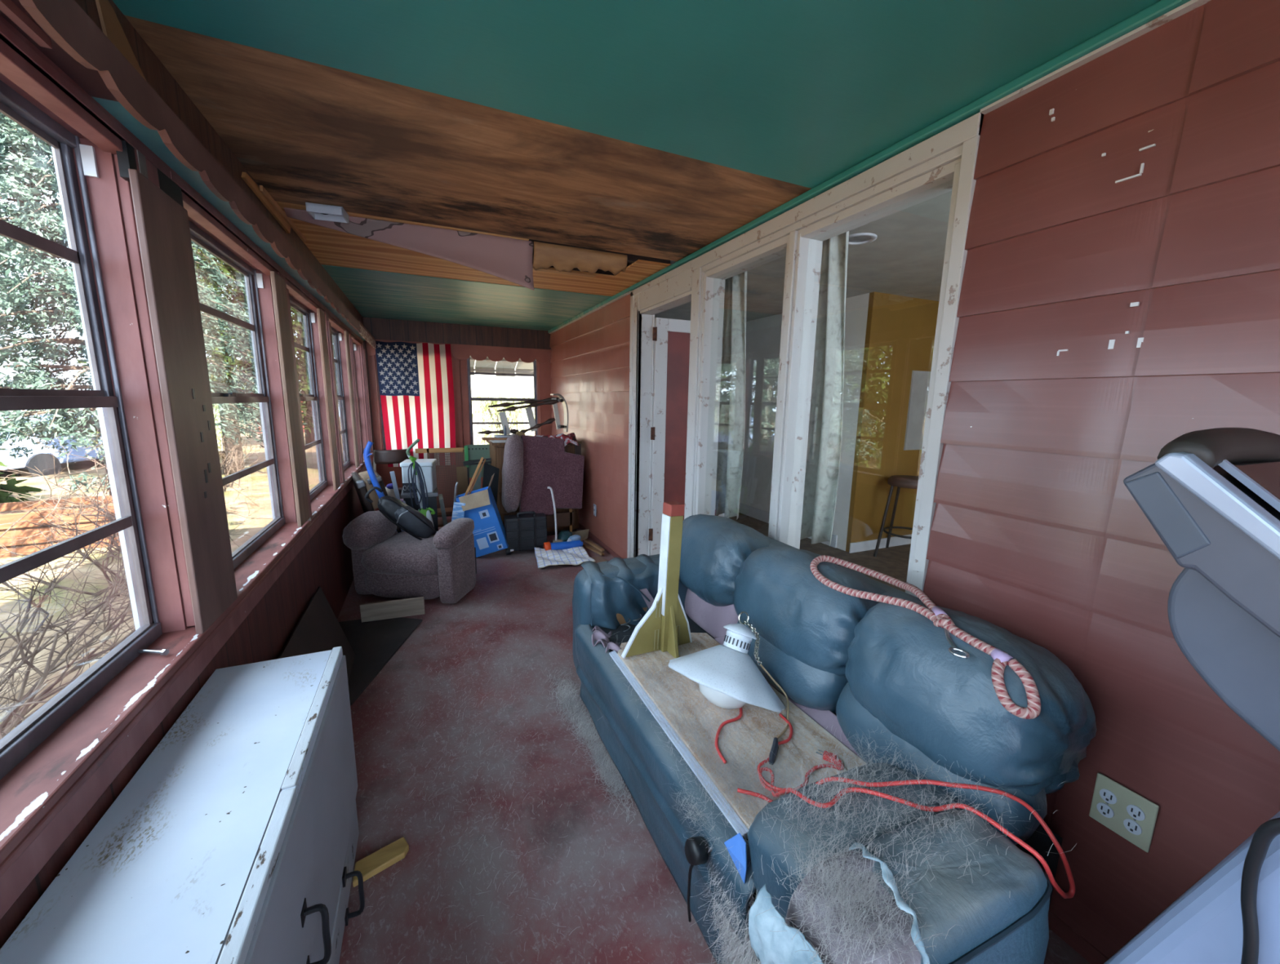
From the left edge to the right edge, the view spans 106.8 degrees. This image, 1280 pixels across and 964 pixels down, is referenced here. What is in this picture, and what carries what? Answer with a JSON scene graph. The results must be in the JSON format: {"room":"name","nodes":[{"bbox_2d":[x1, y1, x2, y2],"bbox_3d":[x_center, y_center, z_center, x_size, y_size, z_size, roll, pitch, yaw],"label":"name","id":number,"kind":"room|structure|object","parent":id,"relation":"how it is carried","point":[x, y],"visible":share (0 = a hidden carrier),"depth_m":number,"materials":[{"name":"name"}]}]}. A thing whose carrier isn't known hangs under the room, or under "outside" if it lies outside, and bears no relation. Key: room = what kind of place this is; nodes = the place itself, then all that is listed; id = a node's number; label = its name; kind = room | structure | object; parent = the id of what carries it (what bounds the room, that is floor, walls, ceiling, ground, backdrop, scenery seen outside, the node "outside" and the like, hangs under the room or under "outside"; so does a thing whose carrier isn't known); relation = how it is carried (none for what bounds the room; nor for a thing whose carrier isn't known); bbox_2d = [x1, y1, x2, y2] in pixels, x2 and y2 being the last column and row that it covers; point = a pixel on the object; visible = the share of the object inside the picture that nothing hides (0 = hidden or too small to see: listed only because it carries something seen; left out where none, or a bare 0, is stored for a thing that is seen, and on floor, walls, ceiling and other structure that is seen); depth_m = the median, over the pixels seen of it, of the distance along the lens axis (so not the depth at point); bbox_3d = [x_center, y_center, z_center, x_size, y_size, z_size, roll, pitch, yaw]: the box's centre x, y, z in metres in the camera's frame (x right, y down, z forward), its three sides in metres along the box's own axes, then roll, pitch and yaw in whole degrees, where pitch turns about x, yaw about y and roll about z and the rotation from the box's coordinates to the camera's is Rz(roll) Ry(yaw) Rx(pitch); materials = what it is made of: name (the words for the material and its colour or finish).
{"room":"sunroom","nodes":[
{"label":"sunroom","id":0,"kind":"room"},
{"bbox_2d":[0,0,373,948],"bbox_3d":[-1.579,-0.063,1.906,0.172,2.330,8.130,-3,11,-24],"label":"wall","id":1,"kind":"structure","parent":0,"point":[52,799],"depth_m":1.15,"materials":[{"name":"red paint"}]},
{"bbox_2d":[0,72,188,779],"bbox_3d":[-1.102,-0.118,0.763,0.094,1.260,1.025,-3,11,-24],"label":"window","id":2,"kind":"structure","parent":1,"relation":"in","point":[97,251],"depth_m":1.15,"materials":[{"name":"red paint"}]},
{"bbox_2d":[95,0,146,80],"bbox_3d":[-1.207,-0.983,1.120,0.006,0.220,0.210,-3,11,-24],"label":"wood","id":3,"kind":"object","parent":1,"relation":"attached to","point":[112,28],"visible":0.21,"depth_m":1.07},
{"bbox_2d":[128,168,237,634],"bbox_3d":[-1.233,-0.176,1.309,0.018,1.153,0.274,-3,11,-24],"label":"board","id":4,"kind":"object","parent":1,"relation":"attached to","point":[162,225],"visible":1,"depth_m":1.27,"materials":[{"name":"brown wood"}]},
{"bbox_2d":[0,20,373,626],"bbox_3d":[-1.526,-0.323,1.861,0.061,1.246,8.070,-3,11,-24],"label":"trim","id":5,"kind":"structure","parent":1,"relation":"attached to","point":[15,67],"depth_m":1.22,"materials":[{"name":"red paint"}]},
{"bbox_2d":[0,0,376,349],"bbox_3d":[-1.441,-0.918,1.787,0.131,0.110,7.980,-3,11,-24],"label":"valance","id":6,"kind":"object","parent":1,"relation":"attached to","point":[60,29],"visible":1,"depth_m":1.02,"materials":[{"name":"brown paint"}]},
{"bbox_2d":[187,215,297,568],"bbox_3d":[-1.613,-0.322,1.899,0.094,1.260,1.030,-3,11,-24],"label":"window","id":7,"kind":"structure","parent":1,"relation":"in","point":[262,325],"depth_m":2.28,"materials":[{"name":"red paint"}]},
{"bbox_2d":[240,172,290,233],"bbox_3d":[-1.666,-1.250,2.138,0.012,0.063,0.700,-3,11,-24],"label":"broken lath","id":8,"kind":"object","parent":1,"relation":"attached to","point":[250,182],"visible":0.8,"depth_m":2.08,"materials":[{"name":"brown wood"}]},
{"bbox_2d":[270,271,309,527],"bbox_3d":[-1.669,-0.371,2.277,0.016,1.165,0.180,-3,11,-24],"label":"board","id":9,"kind":"object","parent":1,"relation":"attached to","point":[278,286],"visible":1,"depth_m":2.25,"materials":[{"name":"wood"}]},
{"bbox_2d":[288,293,333,500],"bbox_3d":[-2.088,-0.510,2.952,0.094,1.260,1.030,-3,11,-24],"label":"window","id":10,"kind":"structure","parent":1,"relation":"in","point":[304,320],"depth_m":3.26,"materials":[{"name":"red paint"}]},
{"bbox_2d":[316,308,340,490],"bbox_3d":[-2.078,-0.533,3.180,0.016,1.170,0.180,-3,11,-24],"label":"board","id":11,"kind":"object","parent":1,"relation":"attached to","point":[321,315],"visible":1,"depth_m":3.15,"materials":[{"name":"wood"}]},
{"bbox_2d":[330,324,355,470],"bbox_3d":[-2.564,-0.699,4.010,0.094,1.260,1.020,-3,11,-24],"label":"window","id":12,"kind":"structure","parent":1,"relation":"in","point":[338,338],"depth_m":4.40,"materials":[{"name":"red paint"}]},
{"bbox_2d":[343,330,359,467],"bbox_3d":[-2.529,-0.712,4.179,0.016,1.170,0.140,-3,11,-24],"label":"board","id":13,"kind":"object","parent":1,"relation":"attached to","point":[346,334],"visible":1,"depth_m":4.14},
{"bbox_2d":[353,342,367,453],"bbox_3d":[-3.007,-0.875,4.995,0.094,1.260,0.850,-3,11,-24],"label":"window","id":14,"kind":"structure","parent":1,"relation":"in","point":[356,348],"depth_m":5.36,"materials":[{"name":"red paint"}]},
{"bbox_2d":[342,510,396,550],"bbox_3d":[-1.992,0.352,3.524,0.256,0.253,0.439,2,10,7],"label":"armrest","id":15,"kind":"object","parent":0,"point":[371,529],"depth_m":3.39,"materials":[{"name":"fabric"}]},
{"bbox_2d":[432,517,474,549],"bbox_3d":[-1.323,0.365,3.395,0.167,0.164,0.424,2,10,7],"label":"armrest","id":16,"kind":"object","parent":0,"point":[457,534],"depth_m":3.31,"materials":[{"name":"fabric"}]},
{"bbox_2d":[362,316,551,508],"bbox_3d":[-2.243,-0.835,6.046,2.450,2.430,0.132,-3,11,-24],"label":"wall","id":17,"kind":"structure","parent":0,"point":[379,328],"depth_m":5.81,"materials":[{"name":"red paint"}]},
{"bbox_2d":[375,341,455,466],"bbox_3d":[-2.653,-0.917,5.681,0.816,1.462,0.047,-3,11,-24],"label":"flag","id":18,"kind":"object","parent":17,"relation":"hanging from","point":[416,388],"visible":0.86,"depth_m":5.66,"materials":[{"name":"fabric"}]},
{"bbox_2d":[365,339,551,364],"bbox_3d":[-2.135,-1.591,5.842,2.135,0.183,0.018,-3,11,-24],"label":"crown molding","id":19,"kind":"structure","parent":17,"relation":"attached to","point":[460,352],"depth_m":5.96,"materials":[{"name":"paint"}]},
{"bbox_2d":[367,352,552,449],"bbox_3d":[-2.163,-1.022,5.949,2.162,1.285,0.070,-3,11,-24],"label":"trim","id":20,"kind":"structure","parent":17,"relation":"attached to","point":[544,370],"depth_m":5.94,"materials":[{"name":"paint"}]},
{"bbox_2d":[470,355,533,377],"bbox_3d":[-2.316,-1.621,6.318,2.520,0.366,0.630,-3,11,-24],"label":"awning","id":21,"kind":"object","parent":17,"relation":"attached to","point":[486,366],"visible":0.18,"depth_m":6.74,"materials":[{"name":"grey"}]},
{"bbox_2d":[466,356,538,444],"bbox_3d":[-1.784,-1.066,6.228,0.920,1.260,0.094,-3,11,-24],"label":"window","id":22,"kind":"structure","parent":17,"relation":"in","point":[535,362],"depth_m":6.21,"materials":[{"name":"red paint"}]},
{"bbox_2d":[111,0,1160,330],"bbox_3d":[-0.536,-1.328,2.160,2.220,0.110,8.150,-3,11,-24],"label":"ceiling","id":23,"kind":"structure","parent":0,"point":[650,132],"depth_m":1.43,"materials":[{"name":"teal paint"}]},
{"bbox_2d":[259,185,306,242],"bbox_3d":[-1.746,-1.305,2.353,0.010,0.050,0.830,-3,11,-24],"label":"broken lath","id":24,"kind":"object","parent":23,"relation":"attached to","point":[262,189],"visible":1,"depth_m":2.25,"materials":[{"name":"brown wood"}]},
{"bbox_2d":[305,202,349,223],"bbox_3d":[-1.492,-1.286,2.276,0.150,0.038,0.110,-2,10,-18],"label":"junction box","id":25,"kind":"object","parent":23,"relation":"attached to","point":[317,211],"visible":1,"depth_m":2.24,"materials":[{"name":"white plastic"}]},
{"bbox_2d":[283,207,533,290],"bbox_3d":[-1.159,-1.206,2.511,1.177,0.266,0.062,-3,10,-20],"label":"ceiling panel","id":26,"kind":"object","parent":23,"relation":"attached to","point":[510,260],"visible":0.98,"depth_m":2.56,"materials":[{"name":"paint"}]},
{"bbox_2d":[532,241,626,275],"bbox_3d":[-0.357,-1.314,2.853,0.572,0.141,0.084,-3,11,-24],"label":"flap","id":27,"kind":"object","parent":23,"relation":"hanging from","point":[562,258],"visible":1,"depth_m":2.82,"materials":[{"name":"beige wood"}]},
{"bbox_2d":[337,512,1090,963],"bbox_3d":[0.946,0.955,3.252,5.760,0.050,8.180,-3,11,-24],"label":"floor","id":28,"kind":"structure","parent":0,"point":[618,926],"depth_m":1.71,"materials":[{"name":"carpet"}]},
{"bbox_2d":[0,646,364,963],"bbox_3d":[-0.759,0.976,0.822,0.367,0.662,1.540,-3,11,-24],"label":"cabinet","id":29,"kind":"object","parent":28,"relation":"on","point":[234,841],"visible":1,"depth_m":0.91,"materials":[{"name":"white metal"}]},
{"bbox_2d":[338,617,422,705],"bbox_3d":[-1.498,0.982,2.668,0.500,0.012,1.100,-3,11,-24],"label":"floor mat","id":30,"kind":"object","parent":28,"relation":"on","point":[374,643],"visible":0.38,"depth_m":2.80,"materials":[{"name":"rubber"}]},
{"bbox_2d":[278,586,355,681],"bbox_3d":[-1.501,0.845,2.242,0.153,0.411,0.940,-3,11,-24],"label":"sheet","id":31,"kind":"object","parent":30,"relation":"on","point":[318,629],"visible":0.43,"depth_m":2.38,"materials":[{"name":"black"}]},
{"bbox_2d":[360,596,425,622],"bbox_3d":[-1.604,0.827,3.092,0.370,0.121,0.026,-3,10,-21],"label":"plank","id":32,"kind":"object","parent":30,"relation":"on","point":[372,611],"visible":1,"depth_m":3.08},
{"bbox_2d":[352,836,408,887],"bbox_3d":[-0.818,1.190,1.497,0.163,0.022,0.067,-8,13,-41],"label":"wedge","id":33,"kind":"object","parent":28,"relation":"on","point":[382,859],"visible":0.98,"depth_m":1.49,"materials":[{"name":"yellow wood"}]},
{"bbox_2d":[363,440,404,531],"bbox_3d":[-1.982,0.209,3.800,0.333,1.081,0.071,-3,11,-24],"label":"snow shovel","id":34,"kind":"object","parent":28,"relation":"on","point":[366,451],"visible":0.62,"depth_m":3.67,"materials":[{"name":"blue plastic"}]},
{"bbox_2d":[373,448,409,498],"bbox_3d":[-2.484,0.142,4.829,0.392,0.922,0.558,-4,11,-28],"label":"folding chair","id":35,"kind":"object","parent":28,"relation":"on","point":[380,456],"visible":0.3,"depth_m":4.81,"materials":[{"name":"brown metal"}]},
{"bbox_2d":[390,471,405,531],"bbox_3d":[-1.989,0.269,4.081,0.244,0.718,0.191,-3,11,-24],"label":"vacuum","id":36,"kind":"object","parent":28,"relation":"on","point":[392,473],"visible":0.3,"depth_m":4.07,"materials":[{"name":"grey plastic"}]},
{"bbox_2d":[406,439,435,526],"bbox_3d":[-1.841,0.095,4.046,0.228,0.917,0.152,-3,11,-24],"label":"hose","id":37,"kind":"object","parent":36,"relation":"on","point":[421,502],"visible":0.61,"depth_m":4.03,"materials":[{"name":"green rubber"}]},
{"bbox_2d":[342,510,476,603],"bbox_3d":[-1.671,0.521,3.580,0.892,0.594,0.648,2,10,7],"label":"armchair","id":38,"kind":"object","parent":28,"relation":"on","point":[387,562],"visible":0.97,"depth_m":3.34,"materials":[{"name":"fabric"}]},
{"bbox_2d":[360,531,438,575],"bbox_3d":[-1.659,0.520,3.551,0.603,0.219,0.585,2,10,7],"label":"seat cushion","id":39,"kind":"object","parent":38,"relation":"on","point":[393,553],"depth_m":3.30,"materials":[{"name":"fabric"}]},
{"bbox_2d":[364,486,436,540],"bbox_3d":[-1.754,0.244,3.506,0.453,0.444,0.259,-5,11,-31],"label":"vacuum cleaner","id":40,"kind":"object","parent":38,"relation":"on","point":[403,516],"visible":0.91,"depth_m":3.44,"materials":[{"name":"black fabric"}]},
{"bbox_2d":[400,487,438,531],"bbox_3d":[-2.083,0.366,4.536,0.310,0.578,0.345,-3,11,-24],"label":"base cabinet","id":41,"kind":"object","parent":28,"relation":"on","point":[432,497],"visible":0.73,"depth_m":4.40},
{"bbox_2d":[400,458,436,493],"bbox_3d":[-2.063,-0.058,4.454,0.275,0.285,0.290,-2,10,-16],"label":"trash can","id":42,"kind":"object","parent":41,"relation":"on","point":[428,466],"visible":0.71,"depth_m":4.34,"materials":[{"name":"plastic"}]},
{"bbox_2d":[400,458,436,466],"bbox_3d":[-2.061,-0.179,4.434,0.275,0.040,0.290,-2,10,-16],"label":"lid","id":43,"kind":"object","parent":42,"relation":"on","point":[422,462],"depth_m":4.33,"materials":[{"name":"white plastic"}]},
{"bbox_2d":[415,447,465,517],"bbox_3d":[-2.098,0.097,5.095,0.510,0.920,0.024,-3,11,-24],"label":"mesh screen","id":44,"kind":"object","parent":28,"relation":"on","point":[460,451],"visible":0.44,"depth_m":5.07,"materials":[{"name":"black metal"}]},
{"bbox_2d":[456,466,467,494],"bbox_3d":[-1.844,0.212,4.970,0.105,0.744,0.060,-4,11,-27],"label":"cardboard sheet","id":45,"kind":"object","parent":28,"relation":"on","point":[461,472],"visible":0.36,"depth_m":4.94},
{"bbox_2d":[464,444,489,492],"bbox_3d":[-1.691,0.067,5.204,0.395,0.955,0.045,-3,11,-24],"label":"crate","id":46,"kind":"object","parent":28,"relation":"on","point":[472,452],"visible":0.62,"depth_m":5.11,"materials":[{"name":"green plastic"}]},
{"bbox_2d":[455,457,508,557],"bbox_3d":[-1.450,0.231,4.369,0.455,0.898,0.317,-1,10,-10],"label":"carton","id":47,"kind":"object","parent":28,"relation":"on","point":[489,531],"depth_m":4.31,"materials":[{"name":"blue"}]},
{"bbox_2d":[482,462,499,505],"bbox_3d":[-1.423,0.173,4.481,0.138,0.700,0.208,3,10,9],"label":"sheet","id":48,"kind":"object","parent":47,"relation":"in","point":[489,470],"visible":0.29,"depth_m":4.49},
{"bbox_2d":[357,591,673,963],"bbox_3d":[-0.870,1.032,2.476,1.143,0.032,3.676,-2,10,-19],"label":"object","id":49,"kind":"structure","parent":28,"relation":"on","point":[477,592],"depth_m":1.86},
{"bbox_2d":[504,511,546,555],"bbox_3d":[-1.089,0.472,4.539,0.380,0.401,0.179,-3,10,-20],"label":"tool case","id":50,"kind":"object","parent":28,"relation":"on","point":[523,531],"visible":0.96,"depth_m":4.47,"materials":[{"name":"black plastic"}]},
{"bbox_2d":[485,440,582,535],"bbox_3d":[-1.153,0.049,5.191,0.920,1.012,0.539,-3,11,-24],"label":"wooden dresser","id":51,"kind":"object","parent":28,"relation":"on","point":[496,449],"visible":0.21,"depth_m":4.91,"materials":[{"name":"brown wood"}]},
{"bbox_2d":[489,440,506,442],"bbox_3d":[-1.388,-0.428,4.877,0.260,0.026,0.240,-3,11,-24],"label":"board","id":52,"kind":"object","parent":51,"relation":"on","point":[492,441],"visible":0.36,"depth_m":4.74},
{"bbox_2d":[481,436,507,440],"bbox_3d":[-1.446,-0.435,4.772,0.260,0.020,0.140,-3,11,-24],"label":"board offcut","id":53,"kind":"object","parent":52,"relation":"on","point":[495,437],"visible":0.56,"depth_m":4.72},
{"bbox_2d":[493,434,511,437],"bbox_3d":[-1.362,-0.466,4.826,0.200,0.020,0.140,-5,11,-30],"label":"paper stack","id":54,"kind":"object","parent":53,"relation":"on","point":[502,435],"visible":0.52,"depth_m":4.76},
{"bbox_2d":[478,393,568,435],"bbox_3d":[-1.186,-0.686,4.859,0.892,0.437,0.183,-3,11,-24],"label":"chair","id":55,"kind":"object","parent":54,"relation":"on","point":[550,401],"visible":0.96,"depth_m":4.87,"materials":[{"name":"brown wood"}]},
{"bbox_2d":[501,433,584,532],"bbox_3d":[-0.965,0.070,4.801,0.859,1.109,0.375,-3,11,-24],"label":"recliner","id":56,"kind":"object","parent":28,"relation":"on","point":[531,464],"visible":0.98,"depth_m":4.74,"materials":[{"name":"fabric"}]},
{"bbox_2d":[501,433,523,512],"bbox_3d":[-1.246,-0.091,4.645,0.238,0.747,0.375,-3,11,-24],"label":"cushion","id":57,"kind":"object","parent":56,"relation":"on","point":[512,492],"depth_m":4.55,"materials":[{"name":"fabric"}]},
{"bbox_2d":[533,546,595,568],"bbox_3d":[-0.724,0.666,4.350,0.502,0.067,0.502,-3,11,-24],"label":"plaid towel","id":58,"kind":"object","parent":28,"relation":"on","point":[575,556],"visible":0.91,"depth_m":4.32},
{"bbox_2d":[543,534,582,550],"bbox_3d":[-0.735,0.586,4.557,0.371,0.122,0.142,-3,11,-24],"label":"tube","id":59,"kind":"object","parent":58,"relation":"on","point":[573,541],"visible":0.97,"depth_m":4.53,"materials":[{"name":"blue plastic"}]},
{"bbox_2d":[545,668,635,822],"bbox_3d":[-0.267,1.095,2.138,0.260,0.087,1.098,-4,11,-26],"label":"drift","id":60,"kind":"object","parent":28,"relation":"on","point":[606,772],"visible":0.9,"depth_m":2.05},
{"bbox_2d":[572,514,1097,963],"bbox_3d":[0.371,0.753,1.702,1.068,0.939,1.902,-3,11,-24],"label":"sofa","id":61,"kind":"object","parent":28,"relation":"on","point":[877,686],"visible":0.91,"depth_m":1.19,"materials":[{"name":"teal leather"}]},
{"bbox_2d":[621,501,692,658],"bbox_3d":[0.096,0.403,1.908,0.332,0.628,0.131,-4,11,-28],"label":"model rocket","id":62,"kind":"object","parent":61,"relation":"on","point":[664,627],"visible":0.98,"depth_m":1.94,"materials":[{"name":"green plastic"}]},
{"bbox_2d":[679,514,771,606],"bbox_3d":[0.400,0.381,2.335,0.385,0.418,0.623,-3,11,-24],"label":"cushion","id":63,"kind":"object","parent":61,"relation":"on","point":[714,549],"depth_m":2.16,"materials":[{"name":"teal leather"}]},
{"bbox_2d":[667,611,789,738],"bbox_3d":[0.304,0.644,1.639,0.413,0.333,0.388,2,10,6],"label":"pendant lamp","id":64,"kind":"object","parent":61,"relation":"on","point":[726,675],"visible":1,"depth_m":1.57,"materials":[{"name":"white metal"}]},
{"bbox_2d":[733,546,887,676],"bbox_3d":[0.638,0.476,1.810,0.384,0.418,0.635,-3,11,-24],"label":"cushion","id":65,"kind":"object","parent":61,"relation":"on","point":[806,627],"depth_m":1.65,"materials":[{"name":"teal leather"}]},
{"bbox_2d":[715,707,1075,898],"bbox_3d":[0.509,0.748,1.211,0.385,0.192,0.857,-7,12,-37],"label":"extension cord","id":66,"kind":"object","parent":61,"relation":"on","point":[775,747],"visible":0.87,"depth_m":1.07,"materials":[{"name":"rubber"}]},
{"bbox_2d":[809,555,1040,719],"bbox_3d":[0.791,0.387,1.382,0.226,0.134,0.746,-3,10,-20],"label":"rope","id":67,"kind":"object","parent":61,"relation":"on","point":[940,618],"visible":1,"depth_m":1.21,"materials":[{"name":"fabric"}]},
{"bbox_2d":[844,599,1097,796],"bbox_3d":[0.864,0.567,1.308,0.383,0.416,0.549,-3,11,-24],"label":"cushion","id":68,"kind":"object","parent":61,"relation":"on","point":[903,682],"depth_m":1.16,"materials":[{"name":"teal leather"}]},
{"bbox_2d":[873,475,918,556],"bbox_3d":[2.561,0.341,4.548,0.428,0.777,0.428,10,13,41],"label":"bar stool","id":69,"kind":"object","parent":28,"relation":"on","point":[899,481],"visible":0.59,"depth_m":4.52,"materials":[{"name":"wood"}]},
{"bbox_2d":[1103,427,1279,963],"bbox_3d":[1.103,0.660,0.571,0.477,1.402,0.818,-3,11,-24],"label":"treadmill","id":70,"kind":"object","parent":28,"relation":"on","point":[1211,496],"visible":1,"depth_m":0.68,"materials":[{"name":"grey plastic"}]},
{"bbox_3d":[-2.294,0.430,4.378,0.260,0.500,0.260,-3,11,-24],"label":"tote","id":71,"kind":"object","parent":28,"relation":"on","visible":0},
{"bbox_2d":[351,468,399,530],"bbox_3d":[-2.216,0.164,3.970,0.282,0.505,0.472,-6,12,-36],"label":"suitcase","id":72,"kind":"object","parent":71,"relation":"on","point":[362,483],"visible":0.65,"depth_m":3.77,"materials":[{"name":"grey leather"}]},
{"bbox_2d":[654,191,951,321],"bbox_3d":[2.002,-1.608,3.503,3.350,0.050,7.200,-3,11,-24],"label":"ceiling","id":73,"kind":"structure","parent":0,"point":[906,257],"depth_m":3.48,"materials":[{"name":"paint"}]},
{"bbox_2d":[848,232,877,244],"bbox_3d":[1.343,-1.488,2.917,0.200,0.010,0.200,-3,11,-24],"label":"recessed light","id":74,"kind":"object","parent":73,"relation":"in","point":[863,237],"visible":0.79,"depth_m":2.90,"materials":[{"name":"white plastic"}]},
{"bbox_2d":[739,292,938,552],"bbox_3d":[2.941,-0.433,4.136,1.252,2.450,7.200,-3,11,-24],"label":"wall","id":75,"kind":"structure","parent":0,"point":[900,334],"depth_m":4.67,"materials":[{"name":"yellow paint"}]},
{"bbox_2d":[738,502,911,553],"bbox_3d":[2.870,0.714,4.309,1.167,0.130,7.200,-3,11,-24],"label":"trim","id":76,"kind":"structure","parent":75,"relation":"attached to","point":[757,513],"depth_m":4.93,"materials":[{"name":"white wood"}]},
{"bbox_2d":[903,370,930,450],"bbox_3d":[2.896,-0.717,4.812,0.520,0.780,0.015,-3,11,-24],"label":"picture","id":77,"kind":"object","parent":75,"relation":"attached to","point":[920,380],"depth_m":4.75},
{"bbox_2d":[549,0,1279,958],"bbox_3d":[0.467,-0.181,2.806,0.072,2.323,8.130,-3,11,-24],"label":"wall","id":78,"kind":"structure","parent":0,"point":[1119,300],"depth_m":1.18,"materials":[{"name":"red paint"}]},
{"bbox_2d":[626,260,724,558],"bbox_3d":[0.512,-0.336,3.693,0.898,2.330,0.980,-3,11,-24],"label":"door","id":79,"kind":"structure","parent":78,"relation":"in","point":[660,348],"depth_m":3.84,"materials":[{"name":"white paint"}]},
{"bbox_2d":[684,112,983,597],"bbox_3d":[0.705,-0.089,2.370,0.156,2.297,1.678,-3,11,-24],"label":"window","id":80,"kind":"structure","parent":78,"relation":"in","point":[945,162],"depth_m":2.15,"materials":[{"name":"white paint"}]},
{"bbox_3d":[0.775,-1.224,2.408,0.135,0.024,1.916,-3,11,-24],"label":"curtain rod","id":81,"kind":"object","parent":80,"relation":"attached to","visible":0},
{"bbox_2d":[715,271,746,519],"bbox_3d":[0.572,-0.554,3.108,0.110,1.584,0.360,-3,11,-24],"label":"curtain","id":82,"kind":"object","parent":81,"relation":"hanging from","point":[731,443],"visible":0.79,"depth_m":3.04,"materials":[{"name":"fabric"}]},
{"bbox_2d":[800,231,848,546],"bbox_3d":[0.892,-0.452,2.393,0.110,1.534,0.340,-3,11,-24],"label":"curtain","id":83,"kind":"object","parent":81,"relation":"hanging from","point":[826,410],"visible":0.56,"depth_m":2.32,"materials":[{"name":"fabric"}]},
{"bbox_2d":[578,523,1109,963],"bbox_3d":[0.418,0.941,2.984,0.005,0.050,8.130,-3,11,-24],"label":"baseboard","id":84,"kind":"structure","parent":78,"relation":"attached to","point":[1086,949],"depth_m":1.30,"materials":[{"name":"red paint"}]},
{"bbox_2d":[547,0,1191,333],"bbox_3d":[0.459,-1.317,2.599,0.050,0.028,8.130,-3,11,-24],"label":"trim","id":85,"kind":"structure","parent":78,"relation":"attached to","point":[1162,7],"depth_m":1.47,"materials":[{"name":"teal paint"}]},
{"bbox_2d":[548,0,1211,333],"bbox_3d":[0.464,-1.298,2.605,0.038,0.008,8.130,-3,11,-24],"label":"trim","id":86,"kind":"structure","parent":78,"relation":"attached to","point":[1191,5],"depth_m":1.16,"materials":[{"name":"white paint"}]},
{"bbox_2d":[1088,772,1159,852],"bbox_3d":[1.198,0.819,1.183,0.011,0.129,0.114,-3,11,-24],"label":"outlet","id":87,"kind":"object","parent":78,"relation":"attached to","point":[1126,813],"visible":1,"depth_m":1.18,"materials":[{"name":"grey plastic"}]},
{"bbox_2d":[1096,802,1114,817],"bbox_3d":[1.184,0.835,1.210,0.003,0.033,0.033,-3,11,-24],"label":"socket","id":88,"kind":"object","parent":87,"relation":"attached to","point":[1104,810],"depth_m":1.21,"materials":[{"name":"grey plastic"}]},
{"bbox_2d":[1123,818,1142,835],"bbox_3d":[1.205,0.843,1.163,0.003,0.033,0.033,-3,11,-24],"label":"socket","id":89,"kind":"object","parent":87,"relation":"attached to","point":[1131,826],"depth_m":1.16,"materials":[{"name":"grey plastic"}]},
{"bbox_2d":[1126,804,1145,820],"bbox_3d":[1.205,0.804,1.157,0.003,0.033,0.033,-3,11,-24],"label":"socket","id":90,"kind":"object","parent":87,"relation":"attached to","point":[1134,812],"depth_m":1.16,"materials":[{"name":"grey plastic"}]},
{"label":"outside","id":91,"kind":"structure","parent":0,"visible":0},
{"bbox_2d":[0,410,272,731],"bbox_3d":[-15.449,-1.030,13.972,67.100,0.893,62.000,-3,11,-24],"label":"ground","id":92,"kind":"structure","parent":91,"point":[259,495],"depth_m":5.12,"materials":[{"name":"brown soil"}]},
{"bbox_2d":[0,448,46,502],"bbox_3d":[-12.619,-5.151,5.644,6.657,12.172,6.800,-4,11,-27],"label":"shrub","id":93,"kind":"object","parent":92,"relation":"on","point":[10,486],"visible":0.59,"depth_m":7.50,"materials":[{"name":"green plant"}]},
{"bbox_2d":[0,413,102,477],"bbox_3d":[-14.202,-0.956,11.769,1.800,1.450,4.287,0,10,-4],"label":"parked car","id":94,"kind":"object","parent":92,"relation":"on","point":[42,460],"visible":0.3,"depth_m":10.54,"materials":[{"name":"blue paint"}]},
{"bbox_2d":[0,435,232,739],"bbox_3d":[-3.207,0.754,1.952,2.505,2.742,3.785,-3,11,-24],"label":"bare shrub","id":95,"kind":"object","parent":92,"relation":"on","point":[6,727],"visible":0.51,"depth_m":2.64,"materials":[{"name":"plant"}]},
{"bbox_2d":[0,112,264,502],"bbox_3d":[-7.151,-3.678,5.981,4.490,9.002,5.073,2,10,7],"label":"spruce tree","id":96,"kind":"object","parent":92,"relation":"on","point":[24,181],"visible":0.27,"depth_m":5.60,"materials":[{"name":"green plant"}]},
{"bbox_2d":[0,417,272,611],"bbox_3d":[-4.957,0.378,4.447,2.828,2.245,3.147,7,11,30],"label":"bare shrub","id":97,"kind":"object","parent":92,"relation":"on","point":[82,513],"visible":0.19,"depth_m":4.41,"materials":[{"name":"plant"}]},
{"bbox_2d":[75,240,260,474],"bbox_3d":[-9.937,-5.041,10.706,4.720,10.002,4.335,-3,10,-20],"label":"spruce tree","id":98,"kind":"object","parent":92,"relation":"on","point":[241,297],"visible":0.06,"depth_m":10.78,"materials":[{"name":"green plant"}]},
{"bbox_2d":[217,422,267,491],"bbox_3d":[-8.789,-0.516,9.491,2.339,1.584,3.034,-1,10,-11],"label":"bare shrub","id":99,"kind":"object","parent":92,"relation":"on","point":[232,450],"visible":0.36,"depth_m":10.02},
{"bbox_2d":[471,360,534,444],"bbox_3d":[-3.618,-3.439,14.979,9.400,5.600,3.600,-3,11,-24],"label":"house","id":100,"kind":"structure","parent":92,"relation":"on","point":[486,383],"depth_m":13.32,"materials":[{"name":"white"}]},
{"bbox_2d":[471,387,534,444],"bbox_3d":[-2.929,-0.920,10.350,2.061,2.222,2.196,-3,11,-24],"label":"shrub","id":101,"kind":"object","parent":92,"relation":"on","point":[483,406],"visible":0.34,"depth_m":9.87,"materials":[{"name":"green plant"}]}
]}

